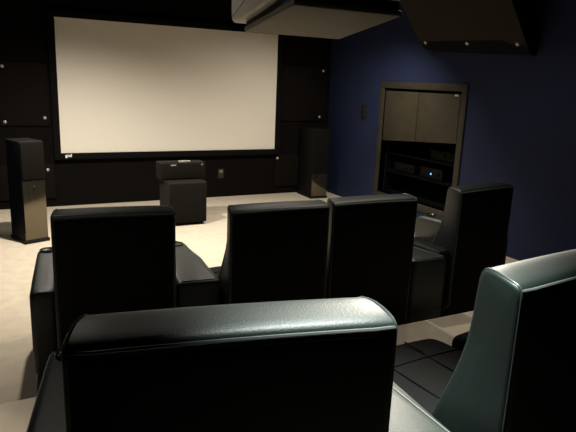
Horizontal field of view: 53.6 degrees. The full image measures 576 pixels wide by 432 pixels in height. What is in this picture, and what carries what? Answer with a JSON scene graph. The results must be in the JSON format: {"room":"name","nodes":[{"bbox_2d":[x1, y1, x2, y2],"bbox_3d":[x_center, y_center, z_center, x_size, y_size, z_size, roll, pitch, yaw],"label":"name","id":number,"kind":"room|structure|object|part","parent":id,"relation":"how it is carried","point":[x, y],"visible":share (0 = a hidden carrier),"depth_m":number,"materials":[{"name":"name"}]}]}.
{"room":"home theater","nodes":[
{"label":"home theater","id":0,"kind":"room"},
{"bbox_2d":[0,0,331,209],"bbox_3d":[-1.993,-1.646,8.140,6.150,2.900,0.100,-5,15,-27],"label":"wall","id":1,"kind":"structure","parent":0,"point":[23,23],"depth_m":8.06,"materials":[{"name":"brown fabric"}]},
{"bbox_2d":[0,61,49,125],"bbox_3d":[-3.433,-1.560,7.314,0.670,0.800,0.042,-5,15,-27],"label":"acoustic panel","id":2,"kind":"object","parent":1,"relation":"attached to","point":[24,95],"visible":1,"depth_m":7.33,"materials":[{"name":"brown fabric"}]},
{"bbox_2d":[0,163,55,200],"bbox_3d":[-3.469,-0.452,7.580,0.690,0.480,0.042,-5,15,-27],"label":"acoustic panel","id":3,"kind":"object","parent":1,"relation":"attached to","point":[49,167],"visible":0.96,"depth_m":7.65,"materials":[{"name":"brown fabric"}]},
{"bbox_2d":[46,9,283,159],"bbox_3d":[-1.606,-1.809,8.196,3.360,1.915,0.081,-5,15,-27],"label":"projection screen","id":4,"kind":"object","parent":1,"relation":"attached to","point":[121,86],"visible":0.99,"depth_m":8.07,"materials":[{"name":"fabric"}]},
{"bbox_2d":[218,169,223,177],"bbox_3d":[-1.039,-0.658,8.834,0.100,0.150,0.013,-5,15,-27],"label":"wall outlet","id":5,"kind":"object","parent":1,"relation":"attached to","point":[220,171],"visible":1,"depth_m":8.83,"materials":[{"name":"black"}]},
{"bbox_2d":[274,154,299,186],"bbox_3d":[0.182,-0.764,9.432,0.900,0.520,0.042,-5,15,-27],"label":"acoustic panel","id":6,"kind":"object","parent":1,"relation":"attached to","point":[286,166],"visible":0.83,"depth_m":9.32,"materials":[{"name":"brown fabric"}]},
{"bbox_2d":[281,65,327,120],"bbox_3d":[0.266,-1.963,9.167,0.820,0.860,0.042,-5,15,-27],"label":"acoustic panel","id":7,"kind":"object","parent":1,"relation":"attached to","point":[304,88],"visible":1,"depth_m":9.15,"materials":[{"name":"brown fabric"}]},
{"bbox_2d":[0,191,517,403],"bbox_3d":[0.524,0.866,4.469,6.950,0.100,9.840,-5,15,-27],"label":"floor","id":8,"kind":"structure","parent":0,"point":[19,380],"depth_m":5.53,"materials":[{"name":"beige carpet"}]},
{"bbox_2d":[5,138,49,244],"bbox_3d":[-2.812,-0.277,6.146,0.382,1.090,0.274,14,18,41],"label":"tower speaker","id":9,"kind":"object","parent":8,"relation":"on","point":[24,156],"visible":1,"depth_m":6.03},
{"bbox_2d":[19,142,44,180],"bbox_3d":[-2.668,-0.573,5.951,0.022,0.397,0.242,14,18,41],"label":"grille","id":10,"kind":"object","parent":9,"relation":"attached to","point":[31,154],"depth_m":5.94,"materials":[{"name":"black fabric"}]},
{"bbox_2d":[29,205,175,374],"bbox_3d":[-1.191,0.387,3.638,0.790,1.080,1.004,-3,14,-20],"label":"recliner","id":11,"kind":"object","parent":8,"relation":"on","point":[99,260],"visible":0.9,"depth_m":3.16,"materials":[{"name":"black leather"}]},
{"bbox_3d":[-1.522,0.607,3.626,0.141,0.608,0.899,-3,14,-20],"label":"armrest","id":12,"kind":"part","parent":11,"relation":"part of","materials":[{"name":"black leather"}]},
{"bbox_3d":[-0.957,0.451,3.204,0.625,0.914,0.024,-3,14,-20],"label":"panel","id":13,"kind":"part","parent":11,"relation":"part of","materials":[{"name":"black leather"}]},
{"bbox_2d":[160,178,206,223],"bbox_3d":[-1.332,-0.196,7.240,0.485,0.545,0.460,-5,15,-27],"label":"subwoofer","id":14,"kind":"object","parent":8,"relation":"on","point":[187,197],"visible":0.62,"depth_m":7.05,"materials":[{"name":"black wood"}]},
{"bbox_2d":[156,160,204,179],"bbox_3d":[-1.359,-0.587,7.237,0.580,0.208,0.246,-5,15,-27],"label":"speaker","id":15,"kind":"object","parent":14,"relation":"on","point":[194,169],"visible":1,"depth_m":7.13},
{"bbox_2d":[170,183,205,222],"bbox_3d":[-1.232,-0.159,7.048,0.460,0.490,0.022,-5,15,-27],"label":"grille","id":16,"kind":"object","parent":14,"relation":"attached to","point":[188,200],"depth_m":7.04,"materials":[{"name":"black fabric"}]},
{"bbox_2d":[176,241,220,307],"bbox_3d":[-0.697,0.571,3.886,0.266,0.608,0.940,-3,14,-20],"label":"console","id":17,"kind":"object","parent":8,"relation":"on","point":[196,284],"visible":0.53,"depth_m":3.44,"materials":[{"name":"black leather"}]},
{"bbox_2d":[0,311,472,431],"bbox_3d":[1.421,1.332,1.894,5.950,0.250,4.176,-5,15,-27],"label":"carpeted riser","id":18,"kind":"structure","parent":8,"relation":"on","point":[15,416],"depth_m":3.64,"materials":[{"name":"beige carpet"}]},
{"bbox_2d":[27,296,397,431],"bbox_3d":[-0.313,0.629,1.678,0.834,1.080,1.004,-1,14,-15],"label":"recliner","id":19,"kind":"object","parent":18,"relation":"on","point":[311,365],"visible":1,"depth_m":1.14,"materials":[{"name":"black leather"}]},
{"bbox_3d":[-0.658,0.843,1.691,0.166,0.608,0.899,-1,14,-15],"label":"armrest","id":20,"kind":"part","parent":19,"relation":"part of","materials":[{"name":"black leather"}]},
{"bbox_3d":[-0.106,0.696,1.229,0.644,0.914,0.024,-1,14,-15],"label":"panel","id":21,"kind":"part","parent":19,"relation":"part of","materials":[{"name":"black leather"}]},
{"bbox_2d":[389,382,450,431],"bbox_3d":[0.247,0.819,1.909,0.319,0.608,0.960,-1,14,-15],"label":"console","id":22,"kind":"object","parent":18,"relation":"on","point":[406,415],"visible":0.08,"depth_m":1.65,"materials":[{"name":"black leather"}]},
{"bbox_2d":[452,331,468,351],"bbox_3d":[1.232,0.512,2.434,0.655,1.080,0.906,-6,16,-31],"label":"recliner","id":23,"kind":"object","parent":18,"relation":"on","point":[459,341],"visible":0.03,"depth_m":2.61,"materials":[{"name":"black leather"}]},
{"bbox_2d":[393,249,575,431],"bbox_3d":[0.611,0.567,2.098,0.655,1.080,0.906,-6,16,-32],"label":"recliner","id":24,"kind":"object","parent":18,"relation":"on","point":[515,370],"visible":0.73,"depth_m":1.58,"materials":[{"name":"black leather"}]},
{"bbox_3d":[0.553,0.696,2.213,0.612,0.172,0.641,-6,16,-32],"label":"seat","id":25,"kind":"part","parent":24,"relation":"part of","materials":[{"name":"black leather"}]},
{"bbox_3d":[0.847,0.616,1.726,0.625,0.914,0.024,-6,16,-32],"label":"panel","id":26,"kind":"part","parent":24,"relation":"part of","materials":[{"name":"black leather"}]},
{"bbox_2d":[209,200,329,304],"bbox_3d":[-0.240,0.364,3.898,0.655,1.080,0.906,-4,15,-25],"label":"recliner","id":27,"kind":"object","parent":8,"relation":"on","point":[275,251],"visible":0.7,"depth_m":3.44,"materials":[{"name":"black leather"}]},
{"bbox_3d":[-0.287,0.492,4.019,0.612,0.172,0.641,-4,15,-25],"label":"seat","id":28,"kind":"part","parent":27,"relation":"part of","materials":[{"name":"black leather"}]},
{"bbox_2d":[297,127,329,198],"bbox_3d":[0.410,-0.866,9.185,0.304,1.090,0.502,-4,15,-25],"label":"tower speaker","id":29,"kind":"object","parent":8,"relation":"on","point":[314,141],"visible":1,"depth_m":9.02},
{"bbox_2d":[312,130,329,172],"bbox_3d":[0.519,-1.005,8.930,0.272,0.677,0.022,-4,15,-25],"label":"grille","id":30,"kind":"object","parent":29,"relation":"attached to","point":[320,138],"depth_m":8.91,"materials":[{"name":"black fabric"}]},
{"bbox_2d":[325,194,417,325],"bbox_3d":[0.379,0.312,4.224,0.655,1.080,0.906,-4,15,-24],"label":"recliner","id":31,"kind":"object","parent":8,"relation":"on","point":[371,237],"visible":0.65,"depth_m":3.77,"materials":[{"name":"black leather"}]},
{"bbox_2d":[405,246,445,323],"bbox_3d":[0.799,0.486,4.499,0.294,0.608,0.940,-4,15,-25],"label":"console","id":32,"kind":"object","parent":8,"relation":"on","point":[428,268],"visible":0.14,"depth_m":4.07,"materials":[{"name":"black leather"}]},
{"bbox_2d":[414,181,513,316],"bbox_3d":[1.257,0.191,4.883,0.975,1.080,1.004,-7,16,-35],"label":"recliner","id":33,"kind":"object","parent":8,"relation":"on","point":[471,233],"visible":0.61,"depth_m":4.40,"materials":[{"name":"black leather"}]},
{"bbox_3d":[1.199,0.334,4.938,0.612,0.172,0.641,-7,16,-35],"label":"seat","id":34,"kind":"part","parent":33,"relation":"part of","materials":[{"name":"black leather"}]},
{"bbox_3d":[0.909,0.453,4.690,0.136,0.608,0.919,-7,16,-35],"label":"armrest","id":35,"kind":"part","parent":33,"relation":"part of","materials":[{"name":"black leather"}]},
{"bbox_3d":[1.536,0.358,5.197,0.196,0.608,0.899,-7,16,-35],"label":"armrest","id":36,"kind":"part","parent":33,"relation":"part of","materials":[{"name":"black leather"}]},
{"bbox_3d":[1.516,0.252,4.467,0.625,0.914,0.024,-7,16,-35],"label":"panel","id":37,"kind":"part","parent":33,"relation":"part of","materials":[{"name":"black leather"}]},
{"bbox_2d":[327,0,575,260],"bbox_3d":[2.917,-0.779,5.311,0.100,2.900,9.640,-5,15,-27],"label":"wall","id":38,"kind":"structure","parent":0,"point":[520,129],"depth_m":6.30,"materials":[{"name":"blue paint"}]},
{"bbox_2d":[361,105,366,118],"bbox_3d":[1.133,-1.563,8.563,0.020,0.200,0.130,-5,15,-27],"label":"switch plate","id":39,"kind":"object","parent":38,"relation":"attached to","point":[363,107],"visible":1,"depth_m":8.55,"materials":[{"name":"black"}]},
{"bbox_2d":[373,81,468,215],"bbox_3d":[1.732,-0.925,7.594,0.122,1.660,1.700,-5,15,-27],"label":"frame","id":40,"kind":"object","parent":38,"relation":"attached to","point":[464,88],"visible":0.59,"depth_m":7.45,"materials":[{"name":"brown wood"}]},
{"bbox_2d":[383,88,461,208],"bbox_3d":[1.968,-0.944,7.714,0.632,1.480,1.520,-5,15,-27],"label":"media cabinet","id":41,"kind":"object","parent":38,"relation":"attached to","point":[416,122],"visible":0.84,"depth_m":7.78,"materials":[{"name":"black"}]},
{"bbox_3d":[1.544,-1.355,7.827,0.025,0.695,0.705,-5,15,-27],"label":"door","id":42,"kind":"part","parent":41,"relation":"part of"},
{"bbox_2d":[394,161,433,174],"bbox_3d":[1.786,-0.685,8.125,0.380,0.130,0.440,-5,15,-27],"label":"audio receiver","id":43,"kind":"object","parent":41,"relation":"on","point":[412,167],"visible":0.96,"depth_m":8.02,"materials":[{"name":"black metal"}]},
{"bbox_3d":[1.641,-0.679,8.050,0.012,0.118,0.440,-5,15,-27],"label":"panel","id":44,"kind":"part","parent":43,"relation":"part of","materials":[{"name":"black metal"}]},
{"bbox_2d":[386,169,451,186],"bbox_3d":[1.983,-0.528,7.829,0.480,0.020,1.480,-5,15,-27],"label":"shelf","id":45,"kind":"object","parent":41,"relation":"attached to","point":[446,183],"depth_m":7.72,"materials":[{"name":"black wood"}]},
{"bbox_2d":[387,151,453,166],"bbox_3d":[1.993,-0.781,7.769,0.480,0.020,1.480,-5,15,-27],"label":"shelf","id":46,"kind":"object","parent":41,"relation":"attached to","point":[420,155],"depth_m":8.01,"materials":[{"name":"black wood"}]},
{"bbox_2d":[420,165,453,181],"bbox_3d":[2.044,-0.569,7.636,0.380,0.150,0.430,-5,15,-27],"label":"audio receiver","id":47,"kind":"object","parent":41,"relation":"on","point":[441,173],"visible":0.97,"depth_m":7.51,"materials":[{"name":"black metal"}]},
{"bbox_3d":[1.899,-0.563,7.560,0.012,0.138,0.430,-5,15,-27],"label":"panel","id":48,"kind":"part","parent":47,"relation":"part of","materials":[{"name":"black metal"}]},
{"bbox_3d":[1.882,-1.217,7.183,0.025,0.641,0.755,-5,15,-27],"label":"door","id":49,"kind":"part","parent":41,"relation":"part of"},
{"bbox_2d":[430,149,455,163],"bbox_3d":[2.134,-0.778,7.426,0.380,0.140,0.440,-5,15,-27],"label":"audio receiver","id":50,"kind":"object","parent":41,"relation":"on","point":[446,155],"visible":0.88,"depth_m":7.35,"materials":[{"name":"black metal"}]},
{"bbox_2d":[400,0,543,55],"bbox_3d":[1.898,-2.155,6.279,0.640,0.750,1.630,-5,15,-27],"label":"soffit","id":51,"kind":"structure","parent":38,"relation":"attached to","point":[506,27],"depth_m":6.08,"materials":[{"name":"paint"}]},
{"bbox_3d":[0.642,-2.051,3.779,6.950,0.100,9.840,-5,15,-27],"label":"ceiling","id":52,"kind":"structure","parent":0,"visible":0},
{"bbox_2d":[232,0,401,38],"bbox_3d":[0.141,-1.336,2.777,0.666,0.854,0.697,-4,15,-26],"label":"projector","id":53,"kind":"object","parent":52,"relation":"hanging from","point":[332,19],"visible":1,"depth_m":2.70,"materials":[{"name":"white plastic"}]}
]}

